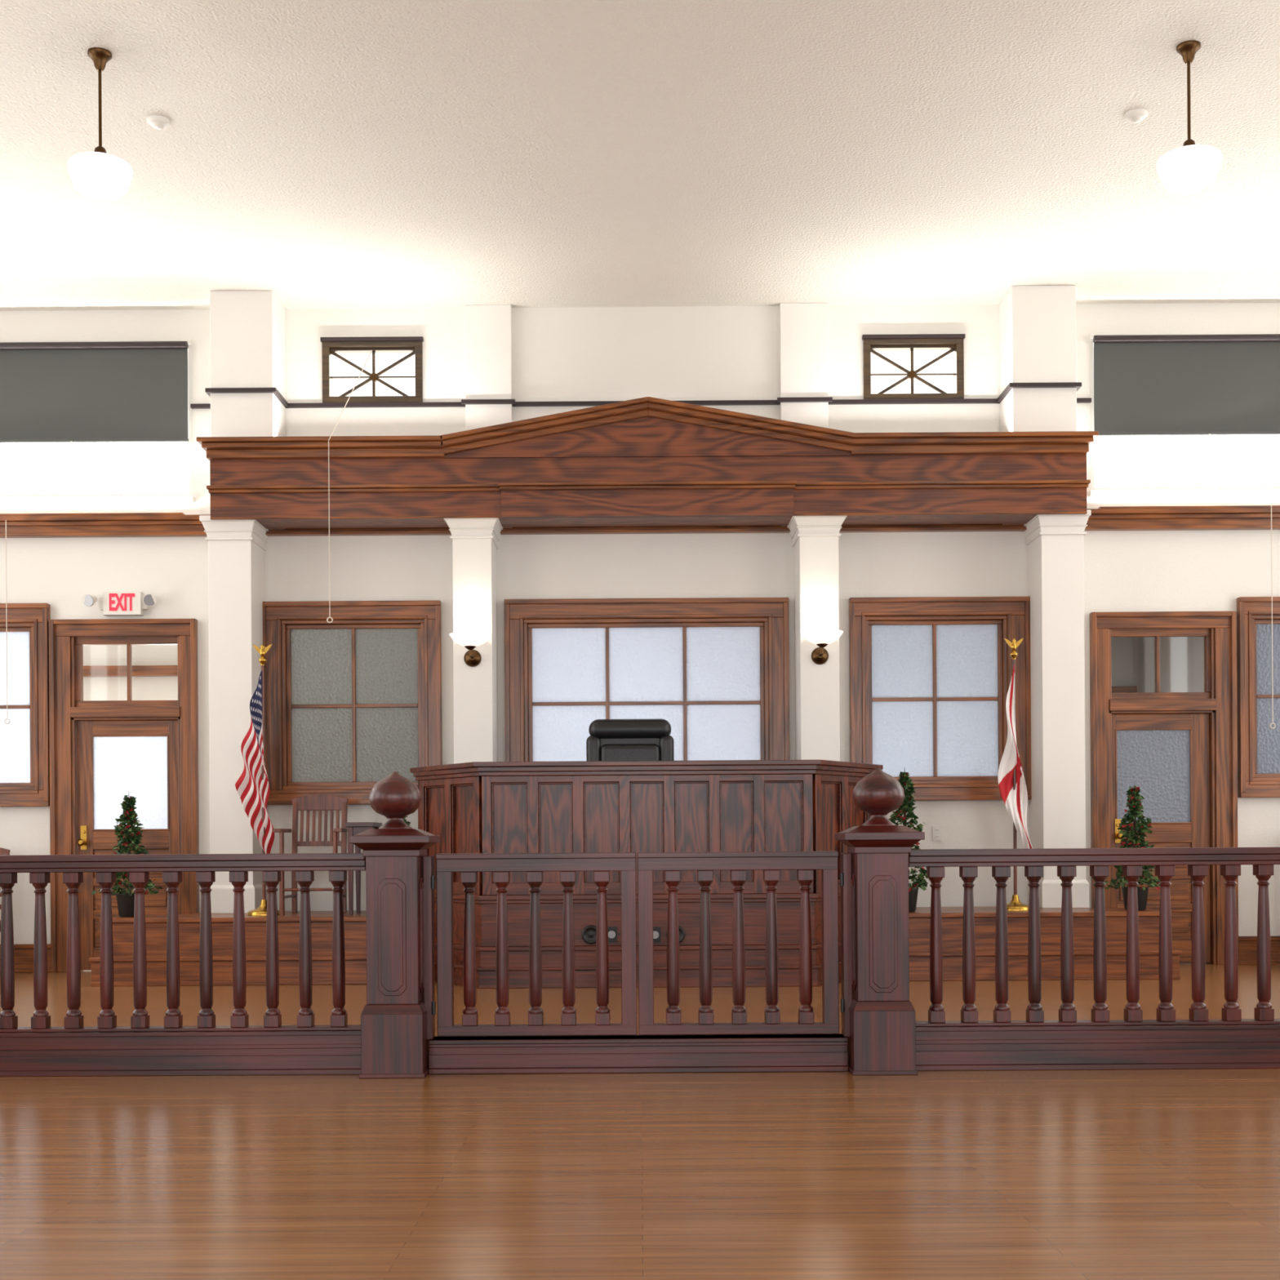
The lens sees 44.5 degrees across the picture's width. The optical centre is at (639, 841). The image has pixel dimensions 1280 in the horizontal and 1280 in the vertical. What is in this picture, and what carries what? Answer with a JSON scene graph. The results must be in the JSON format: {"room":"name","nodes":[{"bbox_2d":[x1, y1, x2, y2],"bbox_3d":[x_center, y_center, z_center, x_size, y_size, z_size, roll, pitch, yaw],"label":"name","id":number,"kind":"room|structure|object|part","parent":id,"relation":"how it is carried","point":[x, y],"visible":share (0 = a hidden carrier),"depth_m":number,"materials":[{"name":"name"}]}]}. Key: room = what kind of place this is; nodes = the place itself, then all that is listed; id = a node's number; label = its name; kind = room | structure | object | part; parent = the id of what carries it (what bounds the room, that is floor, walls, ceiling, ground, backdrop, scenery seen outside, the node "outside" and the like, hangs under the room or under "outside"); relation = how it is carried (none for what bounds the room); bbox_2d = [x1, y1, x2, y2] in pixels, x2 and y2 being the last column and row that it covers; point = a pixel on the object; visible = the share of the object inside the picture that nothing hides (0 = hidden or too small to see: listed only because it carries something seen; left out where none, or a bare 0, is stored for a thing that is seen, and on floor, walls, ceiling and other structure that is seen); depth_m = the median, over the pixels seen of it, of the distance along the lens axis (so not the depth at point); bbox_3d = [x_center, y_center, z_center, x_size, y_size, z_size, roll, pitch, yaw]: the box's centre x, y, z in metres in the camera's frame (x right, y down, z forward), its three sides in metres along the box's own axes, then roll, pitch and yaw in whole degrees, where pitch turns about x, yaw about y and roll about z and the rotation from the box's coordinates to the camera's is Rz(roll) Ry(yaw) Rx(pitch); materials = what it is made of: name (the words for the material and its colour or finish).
{"room":"courtroom","nodes":[
{"label":"courtroom","id":0,"kind":"room"},
{"bbox_2d":[83,637,1133,700],"bbox_3d":[-0.004,-0.689,15.844,13.600,3.500,0.188,0,0,0],"label":"wall","id":1,"kind":"structure","parent":0,"point":[95,688],"depth_m":15.75,"materials":[{"name":"white paint"}]},
{"bbox_2d":[83,665,177,676],"bbox_3d":[-4.561,-1.709,15.688,2.100,0.100,0.125,0,0,0],"label":"trim","id":2,"kind":"structure","parent":1,"relation":"attached to","point":[107,670],"depth_m":15.63,"materials":[{"name":"brown wood"}]},
{"bbox_2d":[1111,685,1137,693],"bbox_3d":[4.290,-1.507,15.688,1.400,0.080,0.125,0,0,0],"label":"trim","id":3,"kind":"structure","parent":1,"relation":"attached to","point":[1127,689],"depth_m":15.63,"materials":[{"name":"brown wood"}]},
{"bbox_2d":[0,0,1279,311],"bbox_3d":[-0.029,-4.533,4.531,14.000,0.100,17.562,0,0,0],"label":"ceiling","id":4,"kind":"structure","parent":0,"point":[312,153],"depth_m":10.13,"materials":[{"name":"white paint"}]},
{"bbox_2d":[67,47,133,200],"bbox_3d":[-3.056,-4.058,8.863,0.352,0.810,0.352,0,0,0],"label":"pendant lamp","id":5,"kind":"object","parent":4,"relation":"hanging from","point":[99,175],"visible":1,"depth_m":8.78,"materials":[{"name":"white glass"}]},
{"bbox_3d":[-3.057,-4.156,8.863,0.150,0.615,0.150,0,0,0],"label":"stem","id":6,"kind":"part","parent":5,"relation":"part of","materials":[{"name":"brown metal"}]},
{"bbox_3d":[-3.054,-3.761,8.863,0.352,0.215,0.352,0,0,0],"label":"glass globe","id":7,"kind":"part","parent":5,"relation":"part of","materials":[{"name":"white glass"}]},
{"bbox_2d":[146,115,170,129],"bbox_3d":[-2.979,-4.439,9.688,0.140,0.050,0.140,0,0,0],"label":"smoke detector","id":8,"kind":"object","parent":4,"relation":"attached to","point":[157,122],"visible":1,"depth_m":9.66,"materials":[{"name":"white plastic"}]},
{"bbox_2d":[1124,108,1147,123],"bbox_3d":[3.071,-4.478,9.688,0.140,0.050,0.140,0,0,0],"label":"smoke detector","id":9,"kind":"object","parent":4,"relation":"attached to","point":[1137,115],"visible":1,"depth_m":9.66,"materials":[{"name":"white plastic"}]},
{"bbox_2d":[1156,40,1222,194],"bbox_3d":[3.108,-4.098,8.863,0.352,0.810,0.352,0,0,0],"label":"pendant lamp","id":10,"kind":"object","parent":4,"relation":"hanging from","point":[1189,168],"visible":1,"depth_m":8.78,"materials":[{"name":"white glass"}]},
{"bbox_3d":[3.108,-4.196,8.863,0.150,0.615,0.150,0,0,0],"label":"stem","id":11,"kind":"part","parent":10,"relation":"part of","materials":[{"name":"brown metal"}]},
{"bbox_3d":[3.110,-3.801,8.863,0.352,0.215,0.352,0,0,0],"label":"glass globe","id":12,"kind":"part","parent":10,"relation":"part of","materials":[{"name":"white glass"}]},
{"bbox_2d":[0,962,1279,1279],"bbox_3d":[0.007,1.111,5.875,14.000,0.100,20.250,0,0,0],"label":"floor","id":13,"kind":"structure","parent":0,"point":[1099,1174],"depth_m":5.10,"materials":[{"name":"brown wood"}]},
{"bbox_2d":[0,847,10,960],"bbox_3d":[-5.399,0.566,12.582,0.565,1.060,0.520,0,0,0],"label":"wooden armchair","id":14,"kind":"object","parent":13,"relation":"on","point":[3,851],"visible":0.2,"depth_m":12.80,"materials":[{"name":"brown wood"}]},
{"bbox_2d":[0,853,365,1076],"bbox_3d":[-3.264,0.575,7.250,4.006,1.016,0.150,0,0,0],"label":"balustrade","id":15,"kind":"object","parent":13,"relation":"on","point":[75,1049],"visible":0.98,"depth_m":7.21,"materials":[{"name":"brown wood"}]},
{"bbox_2d":[88,910,366,986],"bbox_3d":[-2.910,0.830,12.384,2.450,0.500,1.306,0,0,0],"label":"platform","id":16,"kind":"object","parent":13,"relation":"on","point":[322,922],"visible":0.44,"depth_m":11.96,"materials":[{"name":"brown wood"}]},
{"bbox_2d":[91,794,162,916],"bbox_3d":[-4.007,0.097,12.226,0.517,0.980,0.479,0,0,0],"label":"potted topiary","id":17,"kind":"object","parent":16,"relation":"on","point":[125,901],"visible":0.65,"depth_m":12.18,"materials":[{"name":"green plant"}]},
{"bbox_2d":[199,515,268,913],"bbox_3d":[-3.316,-1.023,12.868,0.451,3.211,0.514,0,0,0],"label":"column","id":18,"kind":"structure","parent":16,"relation":"on","point":[236,548],"depth_m":12.67,"materials":[{"name":"white paint"}]},
{"bbox_2d":[235,644,279,915],"bbox_3d":[-3.021,-0.490,12.375,0.345,2.141,0.260,0,0,0],"label":"flag","id":19,"kind":"object","parent":16,"relation":"on","point":[252,787],"visible":0.96,"depth_m":12.36,"materials":[{"name":"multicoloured fabric"}]},
{"bbox_2d":[272,794,348,915],"bbox_3d":[-2.602,0.098,12.495,0.545,0.960,0.520,0,0,0],"label":"wooden armchair","id":20,"kind":"object","parent":16,"relation":"on","point":[313,802],"visible":0.8,"depth_m":12.69,"materials":[{"name":"brown wood"}]},
{"bbox_2d":[346,822,382,915],"bbox_3d":[-2.189,0.213,12.438,0.220,0.725,0.400,0,0,0],"label":"side table","id":21,"kind":"object","parent":16,"relation":"on","point":[353,828],"visible":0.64,"depth_m":12.26,"materials":[{"name":"brown wood"}]},
{"bbox_2d":[386,770,410,825],"bbox_3d":[-1.913,0.008,12.373,0.345,1.130,0.366,0,0,0],"label":"potted topiary","id":22,"kind":"object","parent":16,"relation":"on","point":[408,823],"visible":0.04,"depth_m":12.35,"materials":[{"name":"green plant"}]},
{"bbox_2d":[349,771,439,1078],"bbox_3d":[-1.123,0.372,7.200,0.360,1.392,0.360,0,0,0],"label":"newel post","id":23,"kind":"object","parent":13,"relation":"on","point":[394,1042],"visible":0.97,"depth_m":7.08,"materials":[{"name":"brown wood"}]},
{"bbox_2d":[422,853,852,1039],"bbox_3d":[-0.010,0.484,7.250,1.973,0.845,0.090,0,0,0],"label":"gate jamb","id":24,"kind":"object","parent":13,"relation":"on","point":[845,858],"visible":0.8,"depth_m":7.21,"materials":[{"name":"brown wood"}]},
{"bbox_2d":[431,852,636,1036],"bbox_3d":[-0.489,0.475,7.250,0.946,0.842,0.110,0,0,0],"label":"gate","id":25,"kind":"object","parent":24,"relation":"attached to","point":[501,864],"visible":1,"depth_m":7.22,"materials":[{"name":"brown wood"}]},
{"bbox_2d":[637,851,844,1035],"bbox_3d":[0.466,0.469,7.250,0.950,0.842,0.110,0,0,0],"label":"gate","id":26,"kind":"object","parent":24,"relation":"attached to","point":[737,862],"visible":1,"depth_m":7.22,"materials":[{"name":"brown wood"}]},
{"bbox_2d":[428,1033,848,1074],"bbox_3d":[-0.007,0.984,7.250,1.923,0.155,0.170,0,0,0],"label":"threshold","id":27,"kind":"object","parent":13,"relation":"on","point":[823,1052],"depth_m":7.17,"materials":[{"name":"brown wood"}]},
{"bbox_2d":[409,760,883,988],"bbox_3d":[0.057,0.238,12.184,3.690,1.645,1.706,0,0,0],"label":"bench","id":28,"kind":"object","parent":13,"relation":"on","point":[696,806],"visible":0.74,"depth_m":11.41,"materials":[{"name":"brown wood"}]},
{"bbox_2d":[443,517,502,764],"bbox_3d":[-1.353,-1.186,12.861,0.440,2.911,0.527,0,0,0],"label":"column","id":29,"kind":"structure","parent":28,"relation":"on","point":[474,540],"depth_m":12.67,"materials":[{"name":"white paint"}]},
{"bbox_2d":[448,626,491,666],"bbox_3d":[-1.355,-1.568,12.504,0.336,0.310,0.343,0,0,0],"label":"wall sconce","id":30,"kind":"object","parent":29,"relation":"attached to","point":[469,638],"visible":1,"depth_m":12.45,"materials":[{"name":"white glass"}]},
{"bbox_3d":[-1.356,-1.640,12.500,0.336,0.165,0.336,0,0,0],"label":"lamp shade","id":31,"kind":"part","parent":30,"relation":"part of","materials":[{"name":"white glass"}]},
{"bbox_3d":[-1.355,-1.490,12.565,0.140,0.155,0.220,0,0,0],"label":"brass arm","id":32,"kind":"part","parent":30,"relation":"part of","materials":[{"name":"brown metal"}]},
{"bbox_2d":[582,924,617,943],"bbox_3d":[-0.295,0.678,11.394,0.258,0.136,0.038,0,0,0],"label":"round speaker","id":33,"kind":"object","parent":28,"relation":"on","point":[588,933],"visible":0.83,"depth_m":11.38},
{"bbox_2d":[586,719,674,760],"bbox_3d":[-0.076,-0.359,12.550,0.700,1.239,0.619,0,0,0],"label":"chair","id":34,"kind":"object","parent":28,"relation":"on","point":[609,740],"visible":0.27,"depth_m":12.45,"materials":[{"name":"black leather"}]},
{"bbox_2d":[653,925,684,942],"bbox_3d":[0.199,0.679,11.394,0.258,0.136,0.038,0,0,0],"label":"door knob","id":35,"kind":"object","parent":28,"relation":"on","point":[656,931],"visible":0.41,"depth_m":11.38,"materials":[{"name":"metal"}]},
{"bbox_2d":[786,515,847,761],"bbox_3d":[1.458,-1.204,12.861,0.440,2.911,0.527,0,0,0],"label":"column","id":36,"kind":"structure","parent":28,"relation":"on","point":[815,538],"depth_m":12.67,"materials":[{"name":"white paint"}]},
{"bbox_2d":[196,396,1098,528],"bbox_3d":[0.061,-3.069,12.700,7.159,0.920,0.575,0,0,0],"label":"pediment","id":37,"kind":"object","parent":36,"relation":"on","point":[646,461],"visible":1,"depth_m":12.57,"materials":[{"name":"brown wood"}]},
{"bbox_2d":[326,350,372,622],"bbox_3d":[-2.337,-2.915,12.713,0.048,2.384,0.785,0,0,18],"label":"pull cord","id":38,"kind":"object","parent":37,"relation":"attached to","point":[371,350],"visible":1,"depth_m":12.35,"materials":[{"name":"white fabric"}]},
{"bbox_2d":[801,623,843,664],"bbox_3d":[1.456,-1.586,12.504,0.336,0.310,0.343,0,0,0],"label":"wall sconce","id":39,"kind":"object","parent":36,"relation":"attached to","point":[821,636],"visible":1,"depth_m":12.45,"materials":[{"name":"white glass"}]},
{"bbox_3d":[1.456,-1.508,12.565,0.140,0.155,0.220,0,0,0],"label":"brass arm","id":40,"kind":"part","parent":39,"relation":"part of","materials":[{"name":"brown metal"}]},
{"bbox_3d":[1.455,-1.659,12.500,0.336,0.165,0.336,0,0,0],"label":"lamp shade","id":41,"kind":"part","parent":39,"relation":"part of","materials":[{"name":"white glass"}]},
{"bbox_2d":[835,768,924,1075],"bbox_3d":[1.100,0.358,7.200,0.360,1.392,0.360,0,0,0],"label":"newel post","id":42,"kind":"object","parent":13,"relation":"on","point":[882,1038],"visible":0.99,"depth_m":7.08,"materials":[{"name":"brown wood"}]},
{"bbox_2d":[908,906,1182,981],"bbox_3d":[2.930,0.792,12.384,2.270,0.500,1.306,0,0,0],"label":"platform","id":43,"kind":"object","parent":13,"relation":"on","point":[952,917],"visible":0.38,"depth_m":11.98,"materials":[{"name":"brown wood"}]},
{"bbox_2d":[888,770,928,911],"bbox_3d":[2.089,-0.018,12.236,0.466,1.130,0.525,0,0,0],"label":"potted topiary","id":44,"kind":"object","parent":43,"relation":"on","point":[904,780],"visible":0.46,"depth_m":12.19,"materials":[{"name":"green plant"}]},
{"bbox_2d":[997,638,1032,911],"bbox_3d":[2.980,-0.533,12.375,0.322,2.150,0.260,0,0,0],"label":"flag","id":45,"kind":"object","parent":43,"relation":"on","point":[1011,782],"visible":0.91,"depth_m":12.35,"materials":[{"name":"white fabric"}]},
{"bbox_2d":[1023,510,1091,908],"bbox_3d":[3.431,-1.067,12.871,0.435,3.211,0.507,0,0,0],"label":"column","id":46,"kind":"structure","parent":43,"relation":"on","point":[1055,542],"depth_m":12.67,"materials":[{"name":"white paint"}]},
{"bbox_2d":[1104,783,1159,910],"bbox_3d":[3.849,0.036,12.200,0.492,1.000,0.513,0,0,0],"label":"potted topiary","id":47,"kind":"object","parent":43,"relation":"on","point":[1134,800],"visible":0.68,"depth_m":12.19,"materials":[{"name":"green plant"}]},
{"bbox_2d":[908,847,1279,1071],"bbox_3d":[3.223,0.532,7.250,3.962,1.016,0.150,0,0,0],"label":"balustrade","id":48,"kind":"object","parent":13,"relation":"on","point":[969,1043],"visible":0.98,"depth_m":7.21,"materials":[{"name":"brown wood"}]},
{"bbox_2d":[0,302,1279,944],"bbox_3d":[-0.011,-1.711,13.219,13.600,5.544,0.188,0,0,0],"label":"wall","id":49,"kind":"structure","parent":0,"point":[680,353],"depth_m":13.12,"materials":[{"name":"white paint"}]},
{"bbox_2d":[4,520,10,724],"bbox_3d":[-5.210,-1.803,12.875,0.050,1.680,0.009,0,0,0],"label":"pull cord","id":50,"kind":"object","parent":49,"relation":"hanging from","point":[6,520],"visible":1,"depth_m":12.87,"materials":[{"name":"beige plastic"}]},
{"bbox_2d":[0,631,30,782],"bbox_3d":[-5.677,-1.125,13.174,1.120,1.292,0.008,0,0,0],"label":"pane","id":51,"kind":"object","parent":49,"relation":"attached to","point":[15,736],"visible":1,"depth_m":13.17,"materials":[{"name":"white glass"}]},
{"bbox_2d":[0,603,50,806],"bbox_3d":[-5.688,-1.136,13.137,1.500,1.694,0.175,0,0,0],"label":"window frame","id":52,"kind":"structure","parent":49,"relation":"attached to","point":[33,618],"depth_m":13.08,"materials":[{"name":"brown wood"}]},
{"bbox_2d":[0,338,195,504],"bbox_3d":[-5.240,-3.512,13.169,3.005,1.370,0.212,0,0,0],"label":"window","id":53,"kind":"structure","parent":49,"relation":"in","point":[98,498],"depth_m":13.10,"materials":[{"name":"white paint"}]},
{"bbox_2d":[0,341,188,444],"bbox_3d":[-5.242,-3.740,13.069,2.925,0.851,0.075,0,0,0],"label":"roller shade","id":54,"kind":"object","parent":53,"relation":"attached to","point":[117,391],"visible":1,"depth_m":13.09,"materials":[{"name":"grey fabric"}]},
{"bbox_2d":[81,591,156,616],"bbox_3d":[-4.319,-1.986,13.040,0.620,0.194,0.170,0,0,0],"label":"exit sign","id":55,"kind":"object","parent":49,"relation":"attached to","point":[112,603],"visible":1,"depth_m":13.04,"materials":[{"name":"white plastic"}]},
{"bbox_2d":[48,618,199,972],"bbox_3d":[-4.311,-0.383,13.162,1.222,2.945,0.225,0,0,0],"label":"door","id":56,"kind":"structure","parent":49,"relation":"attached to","point":[74,722],"depth_m":13.08,"materials":[{"name":"brown wood"}]},
{"bbox_2d":[77,826,87,849],"bbox_3d":[-4.670,-0.031,13.104,0.060,0.200,0.095,0,0,0],"label":"handle","id":57,"kind":"object","parent":56,"relation":"attached to","point":[82,842],"visible":1,"depth_m":13.14,"materials":[{"name":"gold metal"}]},
{"bbox_2d":[93,736,167,829],"bbox_3d":[-4.281,-0.492,13.179,0.639,0.794,0.008,0,0,0],"label":"pane","id":58,"kind":"object","parent":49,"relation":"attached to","point":[136,766],"visible":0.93,"depth_m":13.18,"materials":[{"name":"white glass"}]},
{"bbox_2d":[209,290,285,529],"bbox_3d":[-3.225,-3.533,12.900,0.510,1.859,0.450,0,0,0],"label":"pillar","id":59,"kind":"structure","parent":49,"relation":"attached to","point":[247,327],"depth_m":12.67,"materials":[{"name":"white paint"}]},
{"bbox_2d":[262,600,442,804],"bbox_3d":[-2.411,-1.158,13.137,1.500,1.694,0.175,0,0,0],"label":"window frame","id":60,"kind":"structure","parent":49,"relation":"attached to","point":[279,618],"depth_m":13.08,"materials":[{"name":"brown wood"}]},
{"bbox_2d":[290,628,417,782],"bbox_3d":[-2.400,-1.145,13.174,1.087,1.309,0.008,0,0,0],"label":"pane","id":61,"kind":"object","parent":49,"relation":"attached to","point":[387,659],"visible":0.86,"depth_m":13.17,"materials":[{"name":"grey glass"}]},
{"bbox_2d":[320,336,423,403],"bbox_3d":[-2.242,-3.942,13.166,0.859,0.551,0.169,0,0,0],"label":"window","id":62,"kind":"structure","parent":49,"relation":"in","point":[331,346],"depth_m":13.10,"materials":[{"name":"black wood"}]},
{"bbox_2d":[464,304,512,528],"bbox_3d":[-1.262,-3.545,13.088,0.387,1.859,0.075,0,0,0],"label":"pilaster","id":63,"kind":"object","parent":49,"relation":"attached to","point":[488,328],"visible":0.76,"depth_m":13.05,"materials":[{"name":"white paint"}]},
{"bbox_2d":[0,507,1279,537],"bbox_3d":[-0.017,-2.658,13.062,13.600,0.161,0.125,0,0,0],"label":"trim","id":64,"kind":"structure","parent":49,"relation":"attached to","point":[1195,518],"depth_m":13.04,"materials":[{"name":"brown wood"}]},
{"bbox_2d":[0,512,184,515],"bbox_3d":[-5.208,-2.714,13.031,2.820,0.016,0.060,0,0,0],"label":"light","id":65,"kind":"object","parent":64,"relation":"on","point":[111,513],"visible":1,"depth_m":13.00,"materials":[{"name":"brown wood"}]},
{"bbox_2d":[1097,505,1279,508],"bbox_3d":[5.202,-2.782,13.031,2.760,0.016,0.060,0,0,0],"label":"light","id":66,"kind":"object","parent":64,"relation":"on","point":[1241,506],"visible":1,"depth_m":13.00,"materials":[{"name":"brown wood"}]},
{"bbox_2d":[0,935,1279,972],"bbox_3d":[0.006,0.944,13.094,13.600,0.235,0.062,0,0,0],"label":"baseboard","id":67,"kind":"structure","parent":49,"relation":"attached to","point":[1247,945],"depth_m":13.09,"materials":[{"name":"brown wood"}]},
{"bbox_2d":[190,382,1091,408],"bbox_3d":[0.009,-3.668,12.881,7.535,0.032,0.488,0,0,0],"label":"trim","id":68,"kind":"structure","parent":49,"relation":"attached to","point":[1059,384],"depth_m":13.09,"materials":[{"name":"black"}]},
{"bbox_2d":[532,626,760,761],"bbox_3d":[0.053,-1.172,13.174,1.937,1.276,0.008,0,0,0],"label":"pane","id":69,"kind":"object","parent":49,"relation":"attached to","point":[723,663],"visible":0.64,"depth_m":13.17,"materials":[{"name":"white glass"}]},
{"bbox_2d":[504,597,789,761],"bbox_3d":[0.059,-1.183,13.137,2.372,1.689,0.175,0,0,0],"label":"window frame","id":70,"kind":"structure","parent":49,"relation":"attached to","point":[771,615],"depth_m":13.08,"materials":[{"name":"brown wood"}]},
{"bbox_2d":[779,302,828,427],"bbox_3d":[1.373,-3.562,13.088,0.398,1.859,0.075,0,0,0],"label":"pilaster","id":71,"kind":"object","parent":49,"relation":"attached to","point":[803,326],"visible":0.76,"depth_m":13.05,"materials":[{"name":"white paint"}]},
{"bbox_2d":[862,333,965,399],"bbox_3d":[2.292,-3.964,13.166,0.859,0.551,0.169,0,0,0],"label":"window","id":72,"kind":"structure","parent":49,"relation":"in","point":[953,343],"depth_m":13.10,"materials":[{"name":"black wood"}]},
{"bbox_2d":[871,624,998,777],"bbox_3d":[2.481,-1.183,13.174,1.081,1.298,0.008,0,0,0],"label":"pane","id":73,"kind":"object","parent":49,"relation":"attached to","point":[966,655],"visible":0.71,"depth_m":13.17,"materials":[{"name":"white glass"}]},
{"bbox_2d":[932,826,941,840],"bbox_3d":[2.489,-0.067,13.117,0.074,0.120,0.017,0,0,0],"label":"wall outlet","id":74,"kind":"object","parent":49,"relation":"attached to","point":[936,830],"visible":1,"depth_m":13.11,"materials":[{"name":"white plastic"}]},
{"bbox_2d":[848,596,1031,800],"bbox_3d":[2.509,-1.192,13.137,1.506,1.694,0.175,0,0,0],"label":"window frame","id":75,"kind":"structure","parent":49,"relation":"attached to","point":[1011,615],"depth_m":13.08,"materials":[{"name":"brown wood"}]},
{"bbox_2d":[999,284,1076,524],"bbox_3d":[3.277,-3.575,12.900,0.520,1.859,0.450,0,0,0],"label":"pillar","id":76,"kind":"structure","parent":49,"relation":"attached to","point":[1037,323],"depth_m":12.67,"materials":[{"name":"white paint"}]},
{"bbox_2d":[1114,818,1124,843],"bbox_3d":[4.013,-0.088,13.104,0.060,0.200,0.095,0,0,0],"label":"handle","id":77,"kind":"object","parent":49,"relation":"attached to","point":[1117,835],"visible":0.73,"depth_m":13.14,"materials":[{"name":"gold metal"}]},
{"bbox_2d":[1116,729,1190,822],"bbox_3d":[4.316,-0.547,13.179,0.633,0.794,0.008,0,0,0],"label":"pane","id":78,"kind":"object","parent":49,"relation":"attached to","point":[1157,762],"visible":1,"depth_m":13.18,"materials":[{"name":"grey glass"}]},
{"bbox_2d":[1089,611,1238,964],"bbox_3d":[4.380,-0.442,13.162,1.206,2.949,0.225,0,0,0],"label":"door","id":79,"kind":"structure","parent":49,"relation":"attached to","point":[1210,715],"depth_m":13.10,"materials":[{"name":"brown wood"}]},
{"bbox_2d":[1088,332,1279,497],"bbox_3d":[5.227,-3.580,13.169,2.940,1.370,0.212,0,0,0],"label":"window","id":80,"kind":"structure","parent":49,"relation":"in","point":[1228,491],"depth_m":13.11,"materials":[{"name":"white paint"}]},
{"bbox_2d":[1093,333,1279,436],"bbox_3d":[5.225,-3.808,13.069,2.860,0.851,0.075,0,0,0],"label":"roller shade","id":81,"kind":"object","parent":80,"relation":"attached to","point":[1209,385],"visible":0.99,"depth_m":13.09,"materials":[{"name":"grey fabric"}]},
{"bbox_2d":[1236,596,1279,797],"bbox_3d":[5.758,-1.208,13.137,1.506,1.672,0.175,0,0,0],"label":"window frame","id":82,"kind":"structure","parent":49,"relation":"attached to","point":[1251,611],"depth_m":13.08,"materials":[{"name":"brown wood"}]},
{"bbox_2d":[1256,623,1279,773],"bbox_3d":[5.728,-1.203,13.174,1.109,1.281,0.008,0,0,0],"label":"pane","id":83,"kind":"object","parent":49,"relation":"attached to","point":[1268,739],"visible":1,"depth_m":13.17,"materials":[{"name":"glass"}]},
{"bbox_2d":[1269,503,1275,728],"bbox_3d":[5.199,-1.852,12.875,0.050,1.854,0.009,0,0,0],"label":"pull cord","id":84,"kind":"object","parent":49,"relation":"hanging from","point":[1271,504],"visible":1,"depth_m":12.87,"materials":[{"name":"beige plastic"}]},
{"bbox_2d":[1132,636,1204,693],"bbox_3d":[5.005,-0.722,14.531,0.080,3.500,2.438,0,0,0],"label":"wall partition","id":85,"kind":"structure","parent":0,"point":[1181,658],"depth_m":14.60,"materials":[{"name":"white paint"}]}
]}

